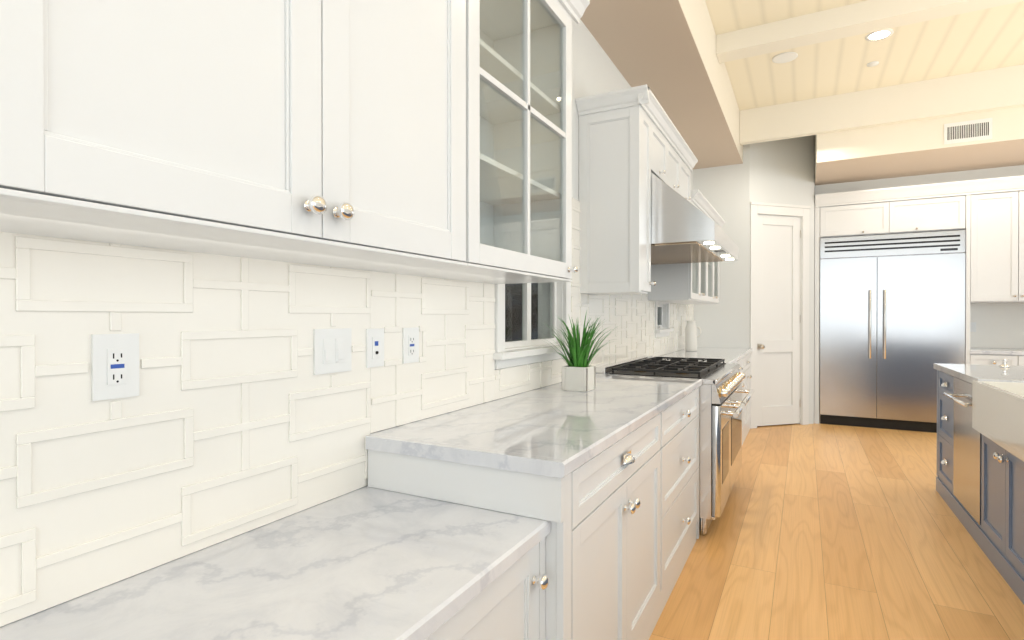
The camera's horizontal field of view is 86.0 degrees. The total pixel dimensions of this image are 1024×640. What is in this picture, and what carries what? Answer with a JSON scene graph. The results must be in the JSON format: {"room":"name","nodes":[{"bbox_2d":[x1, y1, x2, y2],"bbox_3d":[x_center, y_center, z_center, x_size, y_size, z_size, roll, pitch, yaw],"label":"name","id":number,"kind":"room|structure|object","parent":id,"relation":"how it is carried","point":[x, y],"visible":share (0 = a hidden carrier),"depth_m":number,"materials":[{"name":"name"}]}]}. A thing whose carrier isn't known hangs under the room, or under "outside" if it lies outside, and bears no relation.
{"room":"kitchen","nodes":[
{"label":"kitchen","id":0,"kind":"room"},
{"bbox_2d":[495,1,692,369],"bbox_3d":[-0.031,-0.494,2.591,0.150,3.500,12.150,0,0,28],"label":"wall","id":1,"kind":"structure","parent":0,"point":[595,70],"depth_m":3.32,"materials":[{"name":"paint"}]},
{"bbox_2d":[0,0,67,223],"bbox_3d":[-0.992,-0.662,0.236,0.358,1.040,1.153,0,0,28],"label":"upper cabinet","id":2,"kind":"object","parent":1,"relation":"attached to","point":[33,42],"depth_m":0.66,"materials":[{"name":"white wood"}]},
{"bbox_2d":[0,0,466,270],"bbox_3d":[-0.534,-0.666,1.099,0.358,1.040,1.087,0,0,28],"label":"upper cabinet","id":3,"kind":"object","parent":1,"relation":"attached to","point":[330,133],"depth_m":0.97,"materials":[{"name":"white wood"}]},
{"bbox_2d":[0,197,693,626],"bbox_3d":[0.193,-0.100,2.841,0.012,1.189,8.399,0,0,28],"label":"backsplash","id":4,"kind":"structure","parent":1,"relation":"attached to","point":[236,417],"depth_m":1.20,"materials":[{"name":"tile"}]},
{"bbox_2d":[91,333,138,400],"bbox_3d":[-0.755,0.088,1.047,0.009,0.123,0.080,0,0,28],"label":"electrical outlet","id":5,"kind":"object","parent":4,"relation":"attached to","point":[114,366],"visible":1,"depth_m":1.04,"materials":[{"name":"plastic"}]},
{"bbox_2d":[313,328,351,374],"bbox_3d":[-0.497,0.086,1.530,0.010,0.123,0.135,0,0,28],"label":"light switch","id":6,"kind":"object","parent":4,"relation":"attached to","point":[331,350],"visible":1,"depth_m":1.52,"materials":[{"name":"plastic"}]},
{"bbox_2d":[366,328,383,367],"bbox_3d":[-0.416,0.085,1.680,0.012,0.117,0.075,0,0,28],"label":"jack wall plate","id":7,"kind":"object","parent":4,"relation":"attached to","point":[374,347],"visible":1,"depth_m":1.67,"materials":[{"name":"plastic"}]},
{"bbox_2d":[402,327,418,363],"bbox_3d":[-0.337,0.084,1.833,0.009,0.117,0.080,0,0,28],"label":"electrical outlet","id":8,"kind":"object","parent":4,"relation":"attached to","point":[410,345],"visible":1,"depth_m":1.82,"materials":[{"name":"plastic"}]},
{"bbox_2d":[375,0,589,283],"bbox_3d":[-0.063,-0.712,1.926,0.413,1.123,0.812,0,0,28],"label":"upper cabinet","id":9,"kind":"object","parent":1,"relation":"attached to","point":[518,141],"visible":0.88,"depth_m":2.00,"materials":[{"name":"white wood"}]},
{"bbox_2d":[493,279,570,368],"bbox_3d":[0.076,-0.191,2.734,0.204,0.797,0.870,0,0,28],"label":"window","id":10,"kind":"structure","parent":1,"relation":"in","point":[550,303],"depth_m":2.74,"materials":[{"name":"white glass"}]},
{"bbox_2d":[578,100,655,294],"bbox_3d":[0.613,-0.678,3.256,0.358,1.040,0.266,0,0,28],"label":"upper cabinet","id":11,"kind":"object","parent":1,"relation":"attached to","point":[625,149],"depth_m":3.15,"materials":[{"name":"white wood"}]},
{"bbox_2d":[656,124,671,187],"bbox_3d":[0.790,-1.050,3.585,0.358,0.298,0.485,0,0,28],"label":"upper cabinet","id":12,"kind":"object","parent":1,"relation":"attached to","point":[663,148],"depth_m":3.59,"materials":[{"name":"white wood"}]},
{"bbox_2d":[655,301,673,337],"bbox_3d":[1.343,-0.023,5.119,0.204,0.357,0.590,0,0,28],"label":"window","id":13,"kind":"structure","parent":1,"relation":"in","point":[661,315],"depth_m":5.29,"materials":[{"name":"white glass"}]},
{"bbox_2d":[672,144,683,196],"bbox_3d":[0.981,-1.052,3.946,0.358,0.298,0.538,0,0,28],"label":"upper cabinet","id":14,"kind":"object","parent":1,"relation":"attached to","point":[677,164],"depth_m":3.99,"materials":[{"name":"white wood"}]},
{"bbox_2d":[648,197,711,304],"bbox_3d":[1.507,-0.571,4.938,0.358,0.811,0.889,0,0,28],"label":"upper cabinet","id":15,"kind":"object","parent":1,"relation":"attached to","point":[688,283],"depth_m":4.58,"materials":[{"name":"white wood"}]},
{"bbox_2d":[684,160,691,202],"bbox_3d":[1.172,-1.054,4.305,0.358,0.298,0.486,0,0,28],"label":"upper cabinet","id":16,"kind":"object","parent":1,"relation":"attached to","point":[687,172],"depth_m":4.32,"materials":[{"name":"white wood"}]},
{"bbox_2d":[651,172,738,264],"bbox_3d":[1.141,-0.675,3.865,0.717,0.446,1.298,0,0,28],"label":"range hood","id":17,"kind":"object","parent":1,"relation":"attached to","point":[683,230],"visible":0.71,"depth_m":3.27,"materials":[{"name":"silver metal"}]},
{"bbox_2d":[708,221,719,303],"bbox_3d":[1.876,-0.574,5.631,0.358,0.811,0.889,0,0,28],"label":"upper cabinet","id":18,"kind":"object","parent":1,"relation":"attached to","point":[713,270],"depth_m":5.77,"materials":[{"name":"white wood"}]},
{"bbox_2d":[580,0,742,168],"bbox_3d":[-0.039,-2.005,1.822,0.550,0.470,10.400,0,0,28],"label":"soffit","id":19,"kind":"structure","parent":0,"point":[664,51],"depth_m":3.89,"materials":[{"name":"white paint"}]},
{"bbox_2d":[693,135,814,423],"bbox_3d":[2.898,-0.514,6.579,1.278,3.500,0.742,0,0,28],"label":"wall","id":20,"kind":"structure","parent":0,"point":[782,171],"depth_m":6.38,"materials":[{"name":"paint"}]},
{"bbox_2d":[757,214,800,425],"bbox_3d":[3.095,0.004,6.414,0.494,2.440,0.507,0,0,28],"label":"pantry door","id":21,"kind":"structure","parent":20,"relation":"in","point":[778,329],"depth_m":6.42,"materials":[{"name":"white wood"}]},
{"bbox_2d":[750,202,810,428],"bbox_3d":[3.096,-0.054,6.426,0.840,2.580,0.151,0,0,-17],"label":"door frame","id":22,"kind":"structure","parent":20,"relation":"attached to","point":[775,209],"depth_m":6.42,"materials":[{"name":"white wood"}]},
{"bbox_2d":[649,423,1023,639],"bbox_3d":[2.684,1.304,1.156,6.400,0.080,12.150,0,0,28],"label":"floor","id":23,"kind":"structure","parent":0,"point":[819,531],"depth_m":2.91,"materials":[{"name":"brown wood"}]},
{"bbox_2d":[432,631,443,639],"bbox_3d":[-0.550,0.906,0.830,0.590,0.720,0.623,0,0,28],"label":"base cabinet","id":24,"kind":"object","parent":23,"relation":"on","point":[438,637],"depth_m":0.99,"materials":[{"name":"white wood"}]},
{"bbox_2d":[444,543,543,639],"bbox_3d":[-0.318,0.904,1.266,0.590,0.720,0.609,0,0,28],"label":"base cabinet","id":25,"kind":"object","parent":23,"relation":"on","point":[513,609],"depth_m":1.25,"materials":[{"name":"white wood"}]},
{"bbox_2d":[0,489,543,639],"bbox_3d":[-0.842,0.529,0.263,0.605,0.039,2.867,0,0,28],"label":"countertop","id":26,"kind":"structure","parent":25,"relation":"on","point":[354,565],"depth_m":1.06,"materials":[{"name":"white stone"}]},
{"bbox_2d":[355,415,663,639],"bbox_3d":[0.089,0.822,1.980,0.638,0.876,1.102,0,0,28],"label":"base cabinet","id":27,"kind":"object","parent":23,"relation":"on","point":[553,512],"depth_m":1.58,"materials":[{"name":"white wood"}]},
{"bbox_2d":[368,375,701,478],"bbox_3d":[0.329,0.362,2.414,0.653,0.040,2.027,0,0,28],"label":"countertop","id":28,"kind":"structure","parent":27,"relation":"on","point":[550,426],"depth_m":1.83,"materials":[{"name":"white stone"}]},
{"bbox_2d":[540,311,616,391],"bbox_3d":[0.326,0.144,2.692,0.462,0.392,0.427,0,0,28],"label":"grass planter","id":29,"kind":"object","parent":28,"relation":"on","point":[578,372],"visible":1,"depth_m":2.63,"materials":[{"name":"green plant"}]},
{"bbox_2d":[596,355,754,534],"bbox_3d":[1.178,0.773,3.807,0.843,0.955,1.244,0,0,28],"label":"range","id":30,"kind":"object","parent":23,"relation":"on","point":[722,404],"visible":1,"depth_m":3.29,"materials":[{"name":"silver metal"}]},
{"bbox_2d":[664,391,699,606],"bbox_3d":[0.557,0.817,2.861,0.638,0.876,1.028,0,0,28],"label":"base cabinet","id":31,"kind":"object","parent":23,"relation":"on","point":[681,422],"depth_m":2.70,"materials":[{"name":"white wood"}]},
{"bbox_2d":[676,363,739,378],"bbox_3d":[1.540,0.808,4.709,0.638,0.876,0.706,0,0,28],"label":"base cabinet","id":32,"kind":"object","parent":23,"relation":"on","point":[734,363],"depth_m":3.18,"materials":[{"name":"white wood"}]},
{"bbox_2d":[740,355,747,444],"bbox_3d":[1.881,0.804,5.350,0.638,0.876,0.884,0,0,28],"label":"base cabinet","id":33,"kind":"object","parent":23,"relation":"on","point":[743,362],"depth_m":5.58,"materials":[{"name":"white wood"}]},
{"bbox_2d":[657,347,751,362],"bbox_3d":[1.914,0.346,5.395,0.653,0.040,2.272,0,0,28],"label":"countertop","id":34,"kind":"structure","parent":33,"relation":"on","point":[731,355],"depth_m":5.36,"materials":[{"name":"white stone"}]},
{"bbox_2d":[685,321,700,350],"bbox_3d":[1.894,0.165,5.733,0.162,0.318,0.120,0,0,28],"label":"pitcher","id":35,"kind":"object","parent":34,"relation":"on","point":[691,327],"visible":1,"depth_m":5.70,"materials":[{"name":"ceramic"}]},
{"bbox_2d":[748,355,751,431],"bbox_3d":[2.233,0.801,6.012,0.638,0.876,0.888,0,0,28],"label":"base cabinet","id":36,"kind":"object","parent":23,"relation":"on","point":[749,356],"depth_m":6.14,"materials":[{"name":"white wood"}]},
{"bbox_2d":[819,230,965,432],"bbox_3d":[4.392,0.134,6.456,1.359,2.205,0.716,0,0,28],"label":"refrigerator","id":37,"kind":"object","parent":23,"relation":"on","point":[891,319],"visible":0.81,"depth_m":6.20,"materials":[{"name":"silver metal"}]},
{"bbox_2d":[933,367,1023,603],"bbox_3d":[2.010,0.821,0.861,1.155,0.890,6.640,0,0,28],"label":"kitchen island","id":38,"kind":"object","parent":23,"relation":"on","point":[980,454],"depth_m":2.92,"materials":[{"name":"blue wood"}]},
{"bbox_2d":[933,363,1023,382],"bbox_3d":[2.039,0.355,0.843,1.120,0.039,6.670,0,0,28],"label":"island countertop","id":39,"kind":"structure","parent":38,"relation":"on","point":[967,371],"depth_m":3.43,"materials":[{"name":"white stone"}]},
{"bbox_2d":[965,351,1023,365],"bbox_3d":[5.254,0.801,6.061,0.451,0.875,0.667,0,0,28],"label":"base cabinet","id":40,"kind":"object","parent":23,"relation":"on","point":[971,357],"depth_m":5.79,"materials":[{"name":"white wood"}]},
{"bbox_2d":[965,347,1023,354],"bbox_3d":[5.741,0.345,5.793,1.560,0.040,0.678,0,0,28],"label":"countertop","id":41,"kind":"structure","parent":40,"relation":"on","point":[985,350],"depth_m":5.84,"materials":[{"name":"white stone"}]},
{"bbox_2d":[705,0,1023,110],"bbox_3d":[2.684,-2.296,1.138,6.400,0.120,12.150,0,0,28],"label":"ceiling","id":42,"kind":"structure","parent":0,"point":[979,40],"depth_m":4.66,"materials":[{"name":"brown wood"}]},
{"bbox_2d":[772,52,878,66],"bbox_3d":[2.720,-2.248,4.757,0.825,0.012,0.635,0,0,28],"label":"recessed light","id":43,"kind":"object","parent":42,"relation":"in","point":[785,57],"visible":0.94,"depth_m":4.72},
{"bbox_2d":[716,0,1023,62],"bbox_3d":[4.061,-2.171,3.141,5.448,0.150,0.180,0,0,28],"label":"beam","id":44,"kind":"structure","parent":42,"relation":"attached to","point":[863,17],"depth_m":3.98,"materials":[{"name":"white wood"}]},
{"bbox_2d":[865,29,893,40],"bbox_3d":[2.900,-2.249,4.335,0.190,0.006,0.190,0,0,28],"label":"recessed light","id":45,"kind":"object","parent":42,"relation":"in","point":[878,35],"visible":0.9,"depth_m":4.33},
{"bbox_2d":[814,190,1022,348],"bbox_3d":[5.566,-0.513,6.354,6.200,3.500,0.150,0,0,28],"label":"wall","id":46,"kind":"structure","parent":0,"point":[912,199],"depth_m":6.59,"materials":[{"name":"paint"}]},
{"bbox_2d":[818,199,897,246],"bbox_3d":[4.139,-1.162,6.643,0.735,0.365,0.667,0,0,28],"label":"upper cabinet","id":47,"kind":"object","parent":46,"relation":"attached to","point":[880,217],"depth_m":6.35,"materials":[{"name":"white wood"}]},
{"bbox_2d":[898,191,969,233],"bbox_3d":[4.695,-1.161,6.347,0.734,0.365,0.667,0,0,28],"label":"upper cabinet","id":48,"kind":"object","parent":46,"relation":"attached to","point":[941,213],"depth_m":6.01,"materials":[{"name":"white wood"}]},
{"bbox_2d":[965,187,1023,302],"bbox_3d":[5.422,-0.766,5.963,0.833,1.150,0.667,0,0,28],"label":"upper cabinet","id":49,"kind":"object","parent":46,"relation":"attached to","point":[991,221],"depth_m":5.77,"materials":[{"name":"white wood"}]},
{"bbox_2d":[814,107,1023,204],"bbox_3d":[5.616,-1.869,5.289,4.717,0.778,1.670,0,0,28],"label":"soffit","id":50,"kind":"structure","parent":0,"point":[904,154],"depth_m":5.54,"materials":[{"name":"paint"}]},
{"bbox_2d":[740,64,1023,144],"bbox_3d":[4.883,-2.080,4.687,5.448,0.350,0.080,0,0,28],"label":"ceiling beam","id":51,"kind":"structure","parent":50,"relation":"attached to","point":[981,91],"depth_m":5.30,"materials":[{"name":"white wood"}]},
{"bbox_2d":[944,118,991,143],"bbox_3d":[4.219,-1.747,5.081,0.350,0.190,0.009,0,0,28],"label":"air vent","id":52,"kind":"object","parent":50,"relation":"in","point":[968,131],"visible":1,"depth_m":5.08,"materials":[{"name":"white metal"}]},
{"bbox_2d":[973,379,1023,402],"bbox_3d":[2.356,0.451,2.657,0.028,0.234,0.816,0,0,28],"label":"sink","id":53,"kind":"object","parent":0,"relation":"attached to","point":[988,386],"depth_m":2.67,"materials":[{"name":"white ceramic"}]},
{"label":"outside","id":54,"kind":"structure","parent":0,"visible":0},
{"bbox_2d":[505,283,537,341],"bbox_3d":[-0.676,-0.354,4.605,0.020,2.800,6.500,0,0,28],"label":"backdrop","id":55,"kind":"structure","parent":54,"point":[519,291],"depth_m":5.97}
]}

